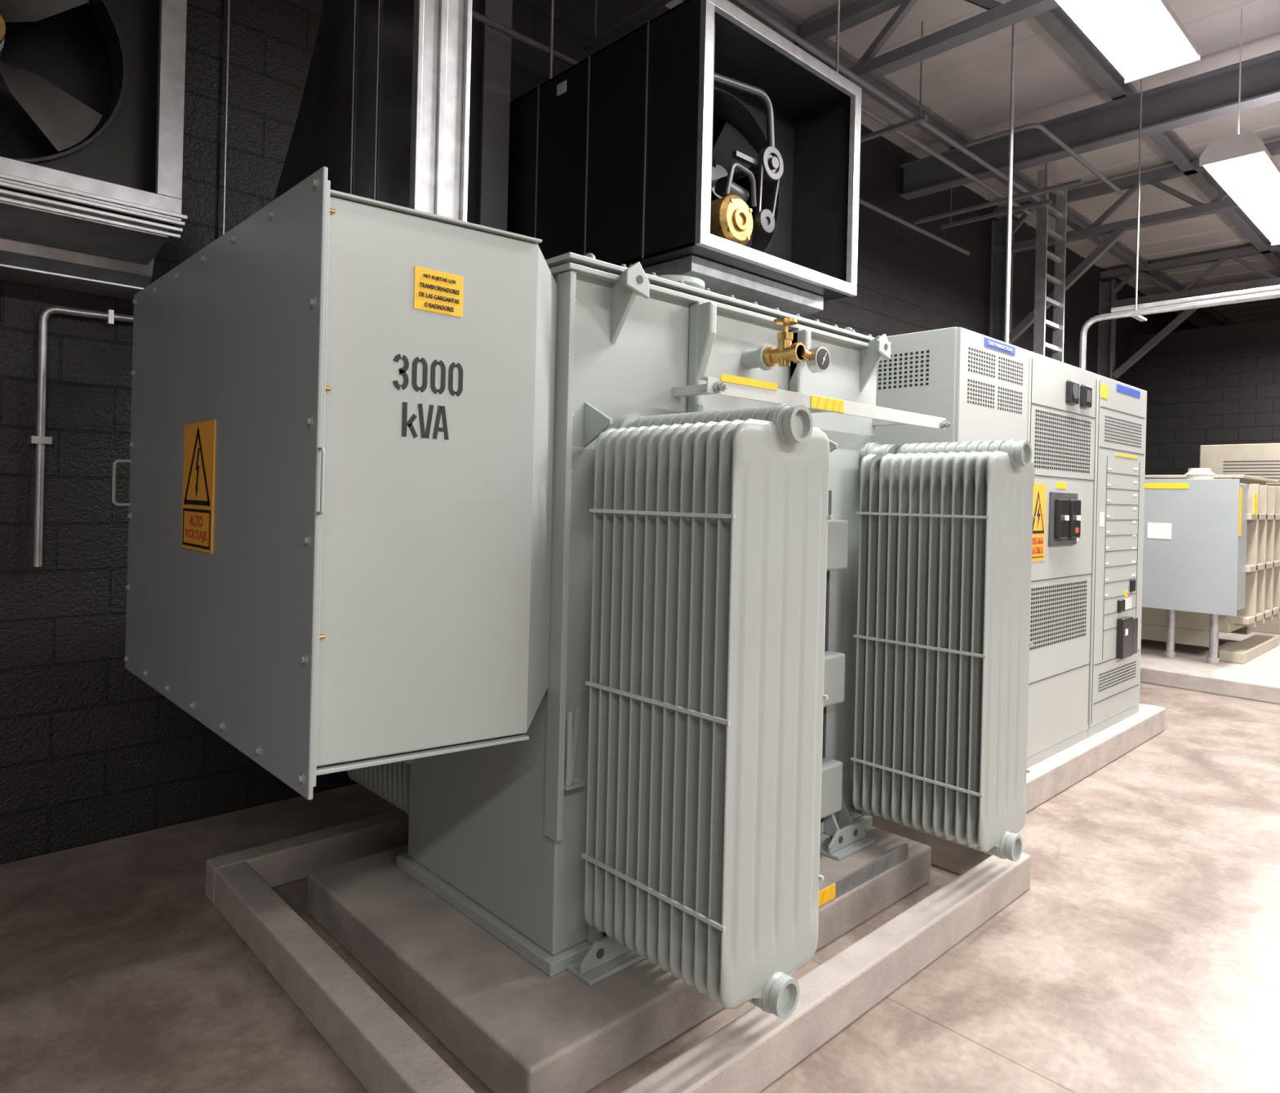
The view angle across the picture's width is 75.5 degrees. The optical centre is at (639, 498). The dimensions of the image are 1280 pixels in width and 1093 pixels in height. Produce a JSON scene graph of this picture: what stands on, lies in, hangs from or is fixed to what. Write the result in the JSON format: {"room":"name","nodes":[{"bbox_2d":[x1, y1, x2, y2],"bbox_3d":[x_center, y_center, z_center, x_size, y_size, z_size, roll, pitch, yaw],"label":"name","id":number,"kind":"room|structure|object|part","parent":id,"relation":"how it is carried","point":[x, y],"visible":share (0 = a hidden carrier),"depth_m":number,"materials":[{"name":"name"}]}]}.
{"room":"electrical room","nodes":[
{"label":"electrical room","id":0,"kind":"room"},
{"bbox_2d":[0,0,1199,864],"bbox_3d":[2.325,-0.924,8.136,23.500,5.100,0.200,1,0,-43],"label":"wall","id":1,"kind":"structure","parent":0,"point":[91,753],"depth_m":3.77,"materials":[{"name":"black brick"}]},
{"bbox_2d":[29,306,133,566],"bbox_3d":[-2.339,-0.264,3.588,0.500,1.105,0.060,1,0,-43],"label":"conduit","id":2,"kind":"object","parent":1,"relation":"attached to","point":[40,439],"visible":0.93,"depth_m":3.42,"materials":[{"name":"metal"}]},
{"bbox_2d":[0,0,187,300],"bbox_3d":[-2.439,-1.589,3.032,1.314,1.409,0.690,1,0,-43],"label":"exhaust fan","id":3,"kind":"object","parent":1,"relation":"attached to","point":[92,91],"visible":0.93,"depth_m":3.31,"materials":[{"name":"grey metal"}]},
{"bbox_2d":[0,193,168,288],"bbox_3d":[-2.500,-1.005,3.056,1.270,0.210,0.589,1,0,-43],"label":"air duct","id":4,"kind":"object","parent":3,"relation":"attached to","point":[42,244],"depth_m":3.25,"materials":[{"name":"metal"}]},
{"bbox_2d":[222,0,230,235],"bbox_3d":[-1.953,-2.077,3.910,0.012,2.600,0.012,1,0,-43],"label":"cable","id":5,"kind":"object","parent":1,"relation":"attached to","point":[228,1],"visible":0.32,"depth_m":3.90,"materials":[{"name":"metal"}]},
{"bbox_2d":[506,0,862,317],"bbox_3d":[0.197,-2.231,4.815,1.302,2.490,1.680,1,0,-43],"label":"exhaust fan","id":6,"kind":"object","parent":1,"relation":"attached to","point":[701,142],"visible":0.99,"depth_m":4.33,"materials":[{"name":"black metal"}]},
{"bbox_3d":[0.405,-1.361,4.173,0.250,0.280,0.290,1,0,-43],"label":"motor","id":7,"kind":"part","parent":6,"relation":"part of","materials":[{"name":"gold metal"}]},
{"bbox_3d":[0.750,-1.732,4.218,1.298,1.168,0.035,1,0,-43],"label":"galvanized frame","id":8,"kind":"part","parent":6,"relation":"part of","materials":[{"name":"metal"}]},
{"bbox_2d":[0,682,1279,1092],"bbox_3d":[5.498,1.752,4.693,23.500,0.100,9.250,1,0,-43],"label":"floor","id":9,"kind":"structure","parent":0,"point":[1140,953],"depth_m":2.79,"materials":[{"name":"concrete"}]},
{"bbox_2d":[466,0,512,231],"bbox_3d":[-0.920,-0.902,4.825,0.180,4.900,0.180,1,0,-43],"label":"steel column","id":10,"kind":"structure","parent":9,"relation":"on","point":[491,49],"depth_m":4.78,"materials":[{"name":"grey metal"}]},
{"bbox_2d":[205,808,1031,1092],"bbox_3d":[-0.032,1.500,3.291,2.545,0.140,2.090,1,0,-43],"label":"curb","id":11,"kind":"object","parent":9,"relation":"on","point":[753,1051],"visible":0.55,"depth_m":2.56,"materials":[{"name":"concrete"}]},
{"bbox_2d":[306,825,931,1092],"bbox_3d":[-0.012,1.495,3.255,2.045,0.150,1.410,1,0,-43],"label":"pad","id":12,"kind":"object","parent":9,"relation":"on","point":[518,1028],"visible":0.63,"depth_m":2.44,"materials":[{"name":"grey concrete"}]},
{"bbox_2d":[111,166,1035,1019],"bbox_3d":[-0.138,0.291,3.168,2.831,2.249,2.255,1,0,-43],"label":"transformer","id":13,"kind":"object","parent":12,"relation":"on","point":[617,584],"visible":1,"depth_m":2.26,"materials":[{"name":"grey paint"}]},
{"bbox_3d":[-1.295,-0.034,2.420,0.004,0.375,0.300,1,0,-43],"label":"voltage sign plate","id":14,"kind":"part","parent":13,"relation":"part of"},
{"bbox_3d":[-1.292,-0.046,2.429,0.011,1.380,1.730,1,0,-43],"label":"plate","id":15,"kind":"part","parent":13,"relation":"part of","materials":[{"name":"grey paint"}]},
{"bbox_3d":[-1.107,0.509,3.734,0.410,1.480,0.025,1,0,-43],"label":"panel","id":16,"kind":"part","parent":13,"relation":"part of","materials":[{"name":"grey paint"}]},
{"bbox_3d":[-1.078,0.509,3.703,0.410,1.480,0.025,1,0,-43],"label":"panel","id":17,"kind":"part","parent":13,"relation":"part of","materials":[{"name":"grey paint"}]},
{"bbox_3d":[-1.049,0.510,3.672,0.410,1.480,0.025,1,0,-43],"label":"panel","id":18,"kind":"part","parent":13,"relation":"part of","materials":[{"name":"grey paint"}]},
{"bbox_3d":[-1.020,0.511,3.641,0.410,1.480,0.025,1,0,-43],"label":"panel","id":19,"kind":"part","parent":13,"relation":"part of","materials":[{"name":"grey paint"}]},
{"bbox_3d":[-0.991,0.511,3.610,0.410,1.480,0.025,1,0,-43],"label":"panel","id":20,"kind":"part","parent":13,"relation":"part of","materials":[{"name":"grey paint"}]},
{"bbox_3d":[-0.962,0.512,3.579,0.410,1.480,0.025,1,0,-43],"label":"panel","id":21,"kind":"part","parent":13,"relation":"part of","materials":[{"name":"grey paint"}]},
{"bbox_3d":[-0.933,0.513,3.548,0.410,1.480,0.025,1,0,-43],"label":"panel","id":22,"kind":"part","parent":13,"relation":"part of","materials":[{"name":"grey paint"}]},
{"bbox_3d":[-0.904,0.513,3.517,0.410,1.480,0.025,1,0,-43],"label":"panel","id":23,"kind":"part","parent":13,"relation":"part of","materials":[{"name":"grey paint"}]},
{"bbox_3d":[-0.875,0.514,3.486,0.410,1.480,0.025,1,0,-43],"label":"panel","id":24,"kind":"part","parent":13,"relation":"part of","materials":[{"name":"grey paint"}]},
{"bbox_3d":[-0.845,0.515,3.455,0.410,1.480,0.025,1,0,-43],"label":"panel","id":25,"kind":"part","parent":13,"relation":"part of","materials":[{"name":"grey paint"}]},
{"bbox_3d":[-0.816,0.516,3.424,0.410,1.480,0.025,1,0,-43],"label":"panel","id":26,"kind":"part","parent":13,"relation":"part of","materials":[{"name":"grey paint"}]},
{"bbox_3d":[-0.787,0.516,3.393,0.410,1.480,0.025,1,0,-43],"label":"panel","id":27,"kind":"part","parent":13,"relation":"part of","materials":[{"name":"grey paint"}]},
{"bbox_3d":[-0.758,0.517,3.362,0.410,1.480,0.025,1,0,-43],"label":"panel","id":28,"kind":"part","parent":13,"relation":"part of","materials":[{"name":"grey paint"}]},
{"bbox_3d":[0.004,0.535,2.555,0.410,1.480,0.025,1,0,-43],"label":"panel","id":29,"kind":"part","parent":13,"relation":"part of","materials":[{"name":"grey paint"}]},
{"bbox_3d":[0.034,0.536,2.523,0.410,1.480,0.025,1,0,-43],"label":"panel","id":30,"kind":"part","parent":13,"relation":"part of","materials":[{"name":"grey paint"}]},
{"bbox_3d":[0.063,0.537,2.491,0.410,1.480,0.025,1,0,-43],"label":"panel","id":31,"kind":"part","parent":13,"relation":"part of","materials":[{"name":"grey paint"}]},
{"bbox_3d":[0.093,0.537,2.459,0.410,1.480,0.025,1,0,-43],"label":"panel","id":32,"kind":"part","parent":13,"relation":"part of","materials":[{"name":"grey paint"}]},
{"bbox_3d":[0.123,0.538,2.427,0.410,1.480,0.025,1,0,-43],"label":"panel","id":33,"kind":"part","parent":13,"relation":"part of","materials":[{"name":"grey paint"}]},
{"bbox_3d":[0.086,0.342,3.403,1.740,2.080,0.910,1,0,-43],"label":"tank","id":34,"kind":"part","parent":13,"relation":"part of","materials":[{"name":"grey metal"}]},
{"bbox_3d":[0.153,0.539,2.395,0.410,1.480,0.025,1,0,-43],"label":"panel","id":35,"kind":"part","parent":13,"relation":"part of","materials":[{"name":"grey paint"}]},
{"bbox_3d":[0.183,0.540,2.364,0.410,1.480,0.025,1,0,-43],"label":"panel","id":36,"kind":"part","parent":13,"relation":"part of","materials":[{"name":"grey paint"}]},
{"bbox_3d":[0.213,0.540,2.332,0.410,1.480,0.025,1,0,-43],"label":"panel","id":37,"kind":"part","parent":13,"relation":"part of","materials":[{"name":"grey paint"}]},
{"bbox_3d":[0.243,0.541,2.300,0.410,1.480,0.025,1,0,-43],"label":"panel","id":38,"kind":"part","parent":13,"relation":"part of","materials":[{"name":"grey paint"}]},
{"bbox_3d":[0.273,0.542,2.268,0.410,1.480,0.025,1,0,-43],"label":"panel","id":39,"kind":"part","parent":13,"relation":"part of","materials":[{"name":"grey paint"}]},
{"bbox_3d":[0.303,0.542,2.236,0.410,1.480,0.025,1,0,-43],"label":"panel","id":40,"kind":"part","parent":13,"relation":"part of","materials":[{"name":"grey paint"}]},
{"bbox_3d":[0.333,0.543,2.204,0.410,1.480,0.025,1,0,-43],"label":"panel","id":41,"kind":"part","parent":13,"relation":"part of","materials":[{"name":"grey paint"}]},
{"bbox_3d":[0.363,0.544,2.172,0.410,1.480,0.025,1,0,-43],"label":"panel","id":42,"kind":"part","parent":13,"relation":"part of","materials":[{"name":"grey paint"}]},
{"bbox_3d":[1.040,0.560,3.530,0.410,1.480,0.025,1,0,-43],"label":"panel","id":43,"kind":"part","parent":13,"relation":"part of","materials":[{"name":"grey paint"}]},
{"bbox_3d":[1.070,0.561,3.498,0.410,1.480,0.025,1,0,-43],"label":"panel","id":44,"kind":"part","parent":13,"relation":"part of","materials":[{"name":"grey paint"}]},
{"bbox_3d":[1.100,0.562,3.466,0.410,1.480,0.025,1,0,-43],"label":"panel","id":45,"kind":"part","parent":13,"relation":"part of","materials":[{"name":"grey paint"}]},
{"bbox_3d":[1.130,0.562,3.434,0.410,1.480,0.025,1,0,-43],"label":"panel","id":46,"kind":"part","parent":13,"relation":"part of","materials":[{"name":"grey paint"}]},
{"bbox_3d":[1.160,0.563,3.402,0.410,1.480,0.025,1,0,-43],"label":"panel","id":47,"kind":"part","parent":13,"relation":"part of","materials":[{"name":"grey paint"}]},
{"bbox_3d":[1.190,0.564,3.370,0.410,1.480,0.025,1,0,-43],"label":"panel","id":48,"kind":"part","parent":13,"relation":"part of","materials":[{"name":"grey paint"}]},
{"bbox_3d":[1.220,0.564,3.338,0.410,1.480,0.025,1,0,-43],"label":"panel","id":49,"kind":"part","parent":13,"relation":"part of","materials":[{"name":"grey paint"}]},
{"bbox_3d":[1.250,0.565,3.306,0.410,1.480,0.025,1,0,-43],"label":"panel","id":50,"kind":"part","parent":13,"relation":"part of","materials":[{"name":"grey paint"}]},
{"bbox_3d":[1.280,0.566,3.275,0.410,1.480,0.025,1,0,-43],"label":"panel","id":51,"kind":"part","parent":13,"relation":"part of","materials":[{"name":"grey paint"}]},
{"bbox_3d":[1.310,0.567,3.243,0.410,1.480,0.025,1,0,-43],"label":"panel","id":52,"kind":"part","parent":13,"relation":"part of","materials":[{"name":"grey paint"}]},
{"bbox_3d":[1.339,0.567,3.211,0.410,1.480,0.025,1,0,-43],"label":"panel","id":53,"kind":"part","parent":13,"relation":"part of","materials":[{"name":"grey paint"}]},
{"bbox_3d":[1.369,0.568,3.179,0.410,1.480,0.025,1,0,-43],"label":"panel","id":54,"kind":"part","parent":13,"relation":"part of","materials":[{"name":"grey paint"}]},
{"bbox_3d":[1.399,0.569,3.147,0.410,1.480,0.025,1,0,-43],"label":"panel","id":55,"kind":"part","parent":13,"relation":"part of","materials":[{"name":"grey paint"}]},
{"bbox_2d":[818,843,908,906],"bbox_3d":[0.724,1.407,3.012,0.930,0.059,0.050,1,0,-43],"label":"steel rail","id":56,"kind":"object","parent":12,"relation":"on","point":[849,882],"visible":0.59,"depth_m":3.08,"materials":[{"name":"metal"}]},
{"bbox_2d":[875,326,1028,445],"bbox_3d":[1.411,0.322,4.439,0.791,2.235,0.976,1,0,-43],"label":"tall cabinet","id":57,"kind":"object","parent":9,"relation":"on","point":[976,382],"visible":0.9,"depth_m":3.99,"materials":[{"name":"grey metal"}]},
{"bbox_2d":[1004,23,1016,343],"bbox_3d":[2.309,-2.045,5.144,0.049,2.540,0.049,1,0,-43],"label":"conduit","id":58,"kind":"object","parent":57,"relation":"on","point":[1014,26],"visible":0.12,"depth_m":5.13,"materials":[{"name":"metal"}]},
{"bbox_2d":[989,216,1013,344],"bbox_3d":[4.164,-0.780,9.607,0.180,4.900,0.180,1,0,-43],"label":"steel column","id":59,"kind":"structure","parent":9,"relation":"on","point":[999,228],"depth_m":9.61,"materials":[{"name":"grey metal"}]},
{"bbox_2d":[1033,168,1067,362],"bbox_3d":[4.142,-0.796,8.405,0.520,4.930,0.100,1,0,-43],"label":"ladder","id":60,"kind":"object","parent":9,"relation":"on","point":[1042,230],"visible":0.29,"depth_m":8.38,"materials":[{"name":"metal"}]},
{"bbox_2d":[1026,351,1097,768],"bbox_3d":[2.100,0.338,5.043,1.020,2.235,1.040,1,0,-43],"label":"tall cabinet","id":61,"kind":"object","parent":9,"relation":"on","point":[1061,420],"visible":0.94,"depth_m":4.69,"materials":[{"name":"grey metal"}]},
{"bbox_3d":[2.373,1.435,4.725,1.020,0.055,0.012,1,0,-43],"label":"kick plate","id":62,"kind":"part","parent":61,"relation":"part of","materials":[{"name":"grey paint"}]},
{"bbox_3d":[2.406,0.118,4.694,0.380,0.300,0.020,1,0,-43],"label":"breaker frame","id":63,"kind":"part","parent":61,"relation":"part of","materials":[{"name":"grey metal"}]},
{"bbox_2d":[1026,703,1165,812],"bbox_3d":[2.128,1.539,5.260,3.240,0.165,1.300,1,0,-43],"label":"plinth","id":64,"kind":"object","parent":9,"relation":"on","point":[1053,775],"visible":0.24,"depth_m":4.89,"materials":[{"name":"grey concrete"}]},
{"bbox_2d":[1097,279,1117,380],"bbox_3d":[6.786,-0.717,12.073,0.180,4.900,0.180,1,0,-43],"label":"steel column","id":65,"kind":"structure","parent":9,"relation":"on","point":[1107,328],"depth_m":12.07,"materials":[{"name":"grey metal"}]},
{"bbox_2d":[1087,374,1146,737],"bbox_3d":[2.826,0.355,5.745,0.980,2.235,1.012,1,0,-43],"label":"tall cabinet","id":66,"kind":"object","parent":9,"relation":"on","point":[1121,407],"visible":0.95,"depth_m":5.36,"materials":[{"name":"grey metal"}]},
{"bbox_3d":[3.108,1.452,5.417,0.980,0.055,0.012,1,0,-43],"label":"kick plate","id":67,"kind":"part","parent":66,"relation":"part of","materials":[{"name":"grey paint"}]},
{"bbox_2d":[1079,78,1279,369],"bbox_3d":[4.668,-0.926,4.827,0.220,4.885,3.871,1,0,-43],"label":"conduit","id":68,"kind":"object","parent":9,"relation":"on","point":[1136,311],"visible":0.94,"depth_m":5.86,"materials":[{"name":"metal"}]},
{"bbox_2d":[1140,631,1279,704],"bbox_3d":[6.916,1.666,9.319,5.900,0.140,2.250,1,0,-43],"label":"concrete pad","id":69,"kind":"object","parent":9,"relation":"on","point":[1258,679],"visible":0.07,"depth_m":7.46,"materials":[{"name":"grey concrete"}]},
{"bbox_2d":[1141,467,1279,664],"bbox_3d":[5.738,0.628,8.689,2.215,1.880,1.320,1,0,-43],"label":"transformer","id":70,"kind":"object","parent":69,"relation":"on","point":[1211,548],"visible":0.93,"depth_m":7.87,"materials":[{"name":"grey paint"}]},
{"bbox_2d":[1200,443,1279,634],"bbox_3d":[7.971,0.491,10.488,1.602,2.260,1.152,1,0,-43],"label":"tall cabinet","id":71,"kind":"object","parent":69,"relation":"on","point":[1260,460],"visible":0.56,"depth_m":9.99,"materials":[{"name":"beige metal"}]},
{"bbox_2d":[664,0,1279,328],"bbox_3d":[5.623,-3.440,4.693,23.500,0.112,9.250,1,0,-43],"label":"ceiling","id":72,"kind":"structure","parent":0,"point":[967,86],"depth_m":7.25,"materials":[{"name":"paint"}]},
{"bbox_2d":[273,0,471,222],"bbox_3d":[-1.083,-2.117,3.231,0.225,2.560,1.340,1,0,-43],"label":"duct","id":73,"kind":"object","parent":72,"relation":"attached to","point":[384,107],"visible":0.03,"depth_m":2.85,"materials":[{"name":"metal"}]},
{"bbox_3d":[-0.655,-2.116,2.774,0.187,2.540,0.029,1,0,-43],"label":"panel","id":74,"kind":"part","parent":73,"relation":"part of","materials":[{"name":"metal"}]},
{"bbox_2d":[471,0,1122,255],"bbox_3d":[1.506,-2.985,5.775,6.400,0.920,1.550,1,0,-43],"label":"roof truss","id":75,"kind":"object","parent":72,"relation":"attached to","point":[655,5],"visible":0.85,"depth_m":6.23,"materials":[{"name":"grey metal"}]},
{"bbox_2d":[793,0,1060,85],"bbox_3d":[3.975,-3.111,3.153,0.120,0.530,9.284,1,0,-43],"label":"roof truss","id":76,"kind":"object","parent":72,"relation":"attached to","point":[998,15],"visible":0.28,"depth_m":5.49,"materials":[{"name":"grey metal"}]},
{"bbox_2d":[727,0,1237,325],"bbox_3d":[2.829,-3.382,7.662,23.500,0.137,0.100,1,0,-43],"label":"roof beam","id":77,"kind":"structure","parent":72,"relation":"attached to","point":[769,7],"depth_m":7.46,"materials":[{"name":"grey metal"}]},
{"bbox_2d":[899,50,1279,199],"bbox_3d":[5.796,-3.064,4.864,0.160,0.305,9.250,1,0,-43],"label":"roof beam","id":78,"kind":"structure","parent":72,"relation":"attached to","point":[1213,94],"depth_m":6.81,"materials":[{"name":"grey metal"}]},
{"bbox_2d":[1054,0,1200,84],"bbox_3d":[1.961,-2.882,3.652,2.424,1.104,0.358,1,0,-43],"label":"hanging light fixture","id":79,"kind":"object","parent":72,"relation":"hanging from","point":[1140,38],"visible":1,"depth_m":4.13,"materials":[{"name":"white plastic"}]},
{"bbox_2d":[993,140,1279,342],"bbox_3d":[7.312,-2.510,6.304,0.120,1.570,9.284,1,0,-43],"label":"roof truss","id":80,"kind":"object","parent":72,"relation":"attached to","point":[1116,230],"visible":0.75,"depth_m":8.72,"materials":[{"name":"grey metal"}]},
{"bbox_2d":[1100,243,1279,378],"bbox_3d":[9.934,-2.447,8.770,0.120,1.570,9.284,1,0,-43],"label":"roof truss","id":81,"kind":"object","parent":72,"relation":"attached to","point":[1236,255],"visible":0.9,"depth_m":11.37,"materials":[{"name":"grey metal"}]},
{"bbox_2d":[1199,7,1279,245],"bbox_3d":[4.867,-2.812,6.386,2.424,1.104,0.358,1,0,-43],"label":"hanging light fixture","id":82,"kind":"object","parent":72,"relation":"hanging from","point":[1241,164],"visible":1,"depth_m":5.81,"materials":[{"name":"white metal"}]},
{"bbox_2d":[1033,6,1279,272],"bbox_3d":[3.788,-3.359,6.642,23.500,0.137,0.100,1,0,-43],"label":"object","id":83,"kind":"structure","parent":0,"point":[1056,22],"depth_m":6.76,"materials":[{"name":"grey metal"}]},
{"bbox_2d":[1128,319,1279,475],"bbox_3d":[9.534,-0.351,11.185,0.200,4.300,5.250,1,0,-43],"label":"wall partition","id":84,"kind":"structure","parent":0,"point":[1216,385],"depth_m":12.28,"materials":[{"name":"black brick"}]}
]}

